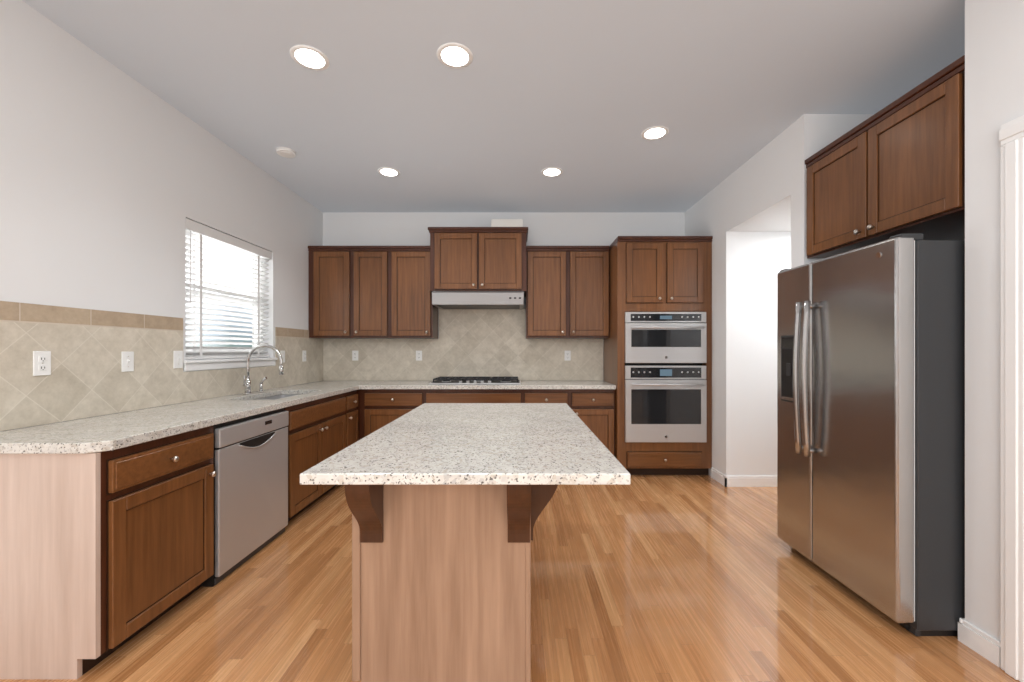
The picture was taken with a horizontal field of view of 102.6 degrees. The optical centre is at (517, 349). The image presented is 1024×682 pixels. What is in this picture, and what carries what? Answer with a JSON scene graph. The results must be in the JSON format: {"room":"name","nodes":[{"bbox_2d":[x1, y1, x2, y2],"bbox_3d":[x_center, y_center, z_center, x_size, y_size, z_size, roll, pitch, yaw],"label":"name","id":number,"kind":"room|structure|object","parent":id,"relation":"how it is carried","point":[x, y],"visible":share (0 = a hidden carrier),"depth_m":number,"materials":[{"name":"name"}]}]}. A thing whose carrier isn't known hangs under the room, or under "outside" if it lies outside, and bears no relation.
{"room":"kitchen","nodes":[
{"label":"kitchen","id":0,"kind":"room"},
{"bbox_2d":[0,0,322,430],"bbox_3d":[-2.350,-0.165,1.060,0.160,2.870,7.720,0,0,0],"label":"wall","id":1,"kind":"structure","parent":0,"point":[101,177],"depth_m":2.27,"materials":[{"name":"paint"}]},
{"bbox_2d":[183,259,277,370],"bbox_3d":[-2.331,-0.382,3.300,0.178,1.053,1.060,0,0,0],"label":"window","id":2,"kind":"structure","parent":1,"relation":"in","point":[222,363],"depth_m":3.27,"materials":[{"name":"white plastic"}]},
{"bbox_2d":[186,218,271,359],"bbox_3d":[-2.312,-0.420,3.300,0.075,0.972,0.984,0,0,0],"label":"window blinds","id":3,"kind":"object","parent":2,"relation":"attached to","point":[197,231],"depth_m":3.22,"materials":[{"name":"white plastic"}]},
{"bbox_2d":[0,301,602,430],"bbox_3d":[-0.639,-0.068,3.109,3.258,0.844,3.318,0,0,0],"label":"backsplash","id":4,"kind":"structure","parent":1,"relation":"attached to","point":[86,379],"depth_m":2.71,"materials":[{"name":"tile"}]},
{"bbox_2d":[33,351,50,375],"bbox_3d":[-2.255,0.063,1.943,0.009,0.116,0.072,0,0,0],"label":"outlet","id":5,"kind":"object","parent":4,"relation":"attached to","point":[41,359],"visible":1,"depth_m":1.94,"materials":[{"name":"white plastic"}]},
{"bbox_2d":[121,352,133,371],"bbox_3d":[-2.251,0.067,2.370,0.016,0.116,0.072,0,0,0],"label":"light switch","id":6,"kind":"object","parent":4,"relation":"attached to","point":[127,358],"visible":1,"depth_m":2.37,"materials":[{"name":"white plastic"}]},
{"bbox_2d":[173,351,182,367],"bbox_3d":[-2.251,0.063,2.722,0.016,0.116,0.072,0,0,0],"label":"light switch","id":7,"kind":"object","parent":4,"relation":"attached to","point":[177,355],"visible":1,"depth_m":2.72,"materials":[{"name":"white plastic"}]},
{"bbox_2d":[280,351,284,362],"bbox_3d":[-2.251,0.063,3.930,0.016,0.116,0.072,0,0,0],"label":"outlet","id":8,"kind":"object","parent":4,"relation":"attached to","point":[282,353],"visible":0.78,"depth_m":3.94,"materials":[{"name":"white plastic"}]},
{"bbox_2d":[302,350,305,361],"bbox_3d":[-2.255,0.063,4.330,0.009,0.116,0.072,0,0,0],"label":"outlet","id":9,"kind":"object","parent":4,"relation":"attached to","point":[303,351],"visible":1,"depth_m":4.32,"materials":[{"name":"white plastic"}]},
{"bbox_2d":[352,351,357,360],"bbox_3d":[-1.887,0.065,4.754,0.072,0.116,0.009,0,0,0],"label":"outlet","id":10,"kind":"object","parent":4,"relation":"attached to","point":[354,353],"visible":1,"depth_m":4.75,"materials":[{"name":"white plastic"}]},
{"bbox_2d":[416,351,421,360],"bbox_3d":[-1.149,0.065,4.754,0.072,0.116,0.009,0,0,0],"label":"outlet","id":11,"kind":"object","parent":4,"relation":"attached to","point":[418,353],"visible":1,"depth_m":4.75,"materials":[{"name":"white plastic"}]},
{"bbox_2d":[564,351,570,360],"bbox_3d":[0.575,0.065,4.754,0.072,0.116,0.009,0,0,0],"label":"outlet","id":12,"kind":"object","parent":4,"relation":"attached to","point":[567,354],"visible":1,"depth_m":4.75,"materials":[{"name":"white plastic"}]},
{"bbox_2d":[22,0,964,211],"bbox_3d":[0.715,-1.660,0.985,6.570,0.120,8.170,0,0,0],"label":"ceiling","id":13,"kind":"structure","parent":0,"point":[574,87],"depth_m":2.42,"materials":[{"name":"paint"}]},
{"bbox_2d":[276,147,295,157],"bbox_3d":[-1.865,-1.584,3.296,0.144,0.030,0.144,0,0,0],"label":"smoke detector","id":14,"kind":"object","parent":13,"relation":"attached to","point":[286,152],"visible":1,"depth_m":3.27,"materials":[{"name":"white plastic"}]},
{"bbox_2d":[290,45,329,70],"bbox_3d":[-1.140,-1.597,2.247,0.196,0.006,0.196,0,0,0],"label":"recessed light","id":15,"kind":"object","parent":13,"relation":"in","point":[308,57],"visible":1,"depth_m":2.24,"materials":[{"name":"white"}]},
{"bbox_2d":[377,167,399,176],"bbox_3d":[-1.160,-1.597,3.685,0.196,0.006,0.196,0,0,0],"label":"recessed light","id":16,"kind":"object","parent":13,"relation":"in","point":[386,171],"visible":1,"depth_m":3.68,"materials":[{"name":"white"}]},
{"bbox_2d":[437,43,472,68],"bbox_3d":[-0.343,-1.597,2.231,0.196,0.006,0.196,0,0,0],"label":"recessed light","id":17,"kind":"object","parent":13,"relation":"in","point":[452,55],"visible":1,"depth_m":2.22,"materials":[{"name":"white"}]},
{"bbox_2d":[541,167,562,176],"bbox_3d":[0.306,-1.597,3.685,0.196,0.006,0.196,0,0,0],"label":"recessed light","id":18,"kind":"object","parent":13,"relation":"in","point":[551,171],"visible":1,"depth_m":3.68,"materials":[{"name":"white"}]},
{"bbox_2d":[641,126,668,139],"bbox_3d":[1.010,-1.597,3.023,0.196,0.006,0.196,0,0,0],"label":"recessed light","id":19,"kind":"object","parent":13,"relation":"in","point":[655,132],"visible":1,"depth_m":3.01,"materials":[{"name":"white"}]},
{"bbox_2d":[323,212,684,338],"bbox_3d":[-0.265,-0.165,4.845,4.410,2.870,0.150,0,0,0],"label":"wall","id":20,"kind":"structure","parent":0,"point":[339,228],"depth_m":4.77,"materials":[{"name":"paint"}]},
{"bbox_2d":[308,246,437,338],"bbox_3d":[-1.597,-0.628,4.577,1.343,0.993,0.382,0,0,0],"label":"upper cabinet","id":21,"kind":"object","parent":20,"relation":"attached to","point":[356,292],"visible":0.94,"depth_m":4.43,"materials":[{"name":"brown wood"}]},
{"bbox_2d":[428,227,527,296],"bbox_3d":[-0.417,-0.951,4.507,1.051,0.668,0.522,0,0,0],"label":"upper cabinet","id":22,"kind":"object","parent":20,"relation":"attached to","point":[461,258],"visible":0.99,"depth_m":4.29,"materials":[{"name":"brown wood"}]},
{"bbox_2d":[432,291,523,308],"bbox_3d":[-0.417,-0.542,4.507,0.951,0.147,0.502,0,0,0],"label":"range hood","id":23,"kind":"object","parent":22,"relation":"attached to","point":[440,299],"visible":1,"depth_m":4.26,"materials":[{"name":"silver metal"}]},
{"bbox_2d":[526,246,609,338],"bbox_3d":[0.539,-0.628,4.577,0.898,0.993,0.382,0,0,0],"label":"upper cabinet","id":24,"kind":"object","parent":20,"relation":"attached to","point":[567,287],"visible":0.98,"depth_m":4.43,"materials":[{"name":"brown wood"}]},
{"bbox_2d":[491,219,522,226],"bbox_3d":[-0.115,-1.334,4.343,0.330,0.095,0.115,0,0,0],"label":"vent","id":25,"kind":"object","parent":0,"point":[494,222],"visible":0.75,"depth_m":4.31,"materials":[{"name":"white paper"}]},
{"bbox_2d":[0,475,1019,681],"bbox_3d":[0.715,1.330,0.985,6.570,0.120,8.170,0,0,0],"label":"floor","id":26,"kind":"structure","parent":0,"point":[653,578],"depth_m":2.00,"materials":[{"name":"brown wood"}]},
{"bbox_2d":[0,390,357,678],"bbox_3d":[-1.921,0.835,2.861,0.694,0.871,2.559,0,0,0],"label":"base cabinet","id":27,"kind":"object","parent":26,"relation":"on","point":[96,548],"visible":0.92,"depth_m":1.63,"materials":[{"name":"brown wood"}]},
{"bbox_2d":[200,408,288,586],"bbox_3d":[-1.923,0.837,2.533,0.651,0.867,0.670,0,0,0],"label":"dishwasher","id":28,"kind":"object","parent":26,"relation":"on","point":[251,452],"visible":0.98,"depth_m":2.44,"materials":[{"name":"silver metal"}]},
{"bbox_2d":[300,403,630,681],"bbox_3d":[-0.152,0.813,1.965,0.955,0.914,1.570,0,0,0],"label":"kitchen island","id":29,"kind":"object","parent":26,"relation":"on","point":[445,501],"visible":1,"depth_m":1.45,"materials":[{"name":"brown wood"}]},
{"bbox_2d":[357,389,614,455],"bbox_3d":[-0.640,0.835,4.449,3.256,0.871,0.639,0,0,0],"label":"base cabinet","id":30,"kind":"object","parent":26,"relation":"on","point":[376,408],"visible":0.32,"depth_m":4.16,"materials":[{"name":"brown wood"}]},
{"bbox_2d":[0,381,615,453],"bbox_3d":[-0.639,0.377,3.167,3.258,0.041,3.203,0,0,0],"label":"countertop","id":31,"kind":"structure","parent":30,"relation":"on","point":[109,432],"depth_m":2.16,"materials":[{"name":"stone"}]},
{"bbox_2d":[243,344,283,393],"bbox_3d":[-2.047,0.154,3.353,0.315,0.401,0.258,0,0,0],"label":"faucet","id":32,"kind":"object","parent":31,"relation":"on","point":[246,383],"visible":1,"depth_m":3.29,"materials":[{"name":"silver metal"}]},
{"bbox_2d":[255,395,294,399],"bbox_3d":[-1.925,0.500,3.300,0.400,0.204,0.740,0,0,0],"label":"sink","id":33,"kind":"object","parent":31,"relation":"in","point":[276,396],"visible":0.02,"depth_m":3.56,"materials":[{"name":"silver metal"}]},
{"bbox_2d":[429,376,520,383],"bbox_3d":[-0.445,0.328,4.457,0.950,0.054,0.485,0,0,0],"label":"cooktop","id":34,"kind":"object","parent":31,"relation":"in","point":[439,380],"visible":1,"depth_m":4.32,"materials":[{"name":"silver metal"}]},
{"bbox_2d":[603,236,712,474],"bbox_3d":[1.466,0.068,4.406,0.944,2.405,0.724,0,0,0],"label":"tall cabinet","id":35,"kind":"object","parent":26,"relation":"on","point":[647,273],"visible":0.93,"depth_m":4.10,"materials":[{"name":"brown wood"}]},
{"bbox_2d":[625,366,706,441],"bbox_3d":[1.471,0.537,4.092,0.806,0.762,0.156,0,0,0],"label":"wall oven","id":36,"kind":"object","parent":35,"relation":"in","point":[663,403],"visible":0.99,"depth_m":4.07,"materials":[{"name":"grey metal"}]},
{"bbox_2d":[625,312,706,362],"bbox_3d":[1.471,-0.124,4.092,0.806,0.508,0.156,0,0,0],"label":"wall oven","id":37,"kind":"object","parent":35,"relation":"in","point":[650,337],"visible":0.99,"depth_m":4.07,"materials":[{"name":"grey metal"}]},
{"bbox_2d":[777,234,964,635],"bbox_3d":[2.016,0.378,2.225,0.854,1.784,0.850,0,0,0],"label":"refrigerator","id":38,"kind":"object","parent":26,"relation":"on","point":[871,338],"visible":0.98,"depth_m":1.88,"materials":[{"name":"stainless steel"},{"name":"dark gray painted metal"},{"name":"black plastic"}]},
{"bbox_2d":[685,179,790,475],"bbox_3d":[2.920,-0.165,4.370,1.960,2.870,1.100,0,0,0],"label":"wall","id":39,"kind":"structure","parent":0,"point":[746,266],"depth_m":3.82,"materials":[{"name":"paint"}]},
{"bbox_2d":[726,125,790,231],"bbox_3d":[2.820,-1.351,3.367,1.760,0.497,0.906,0,0,0],"label":"wall","id":40,"kind":"structure","parent":0,"point":[758,193],"depth_m":3.33,"materials":[{"name":"paint"}]},
{"bbox_2d":[791,114,873,267],"bbox_3d":[2.820,-0.165,2.848,1.760,2.870,0.133,0,0,0],"label":"wall","id":41,"kind":"structure","parent":0,"point":[810,133],"depth_m":2.78,"materials":[{"name":"paint"}]},
{"bbox_2d":[965,0,1023,640],"bbox_3d":[2.335,-0.165,-0.510,0.790,2.870,4.580,0,0,0],"label":"wall","id":42,"kind":"structure","parent":0,"point":[994,29],"depth_m":1.71,"materials":[{"name":"paint"}]},
{"bbox_2d":[711,467,999,667],"bbox_3d":[2.812,1.220,0.647,1.775,0.100,6.895,0,0,0],"label":"baseboard","id":43,"kind":"structure","parent":42,"relation":"attached to","point":[979,641],"depth_m":1.77,"materials":[{"name":"white wood"}]},
{"bbox_2d":[805,55,964,257],"bbox_3d":[2.241,-0.953,2.280,0.670,0.666,0.995,0,0,0],"label":"upper cabinet","id":44,"kind":"object","parent":42,"relation":"attached to","point":[900,170],"visible":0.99,"depth_m":2.12,"materials":[{"name":"brown wood"}]},
{"bbox_2d":[999,115,1023,681],"bbox_3d":[1.927,0.188,1.103,0.025,2.165,1.065,0,0,0],"label":"door frame","id":45,"kind":"structure","parent":42,"relation":"attached to","point":[1011,133],"depth_m":1.58,"materials":[{"name":"white wood"}]},
{"label":"outside","id":46,"kind":"structure","parent":0,"visible":0},
{"bbox_2d":[186,236,251,346],"bbox_3d":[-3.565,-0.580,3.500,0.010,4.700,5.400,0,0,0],"label":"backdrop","id":47,"kind":"structure","parent":46,"point":[187,316],"depth_m":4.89,"materials":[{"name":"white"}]}
]}

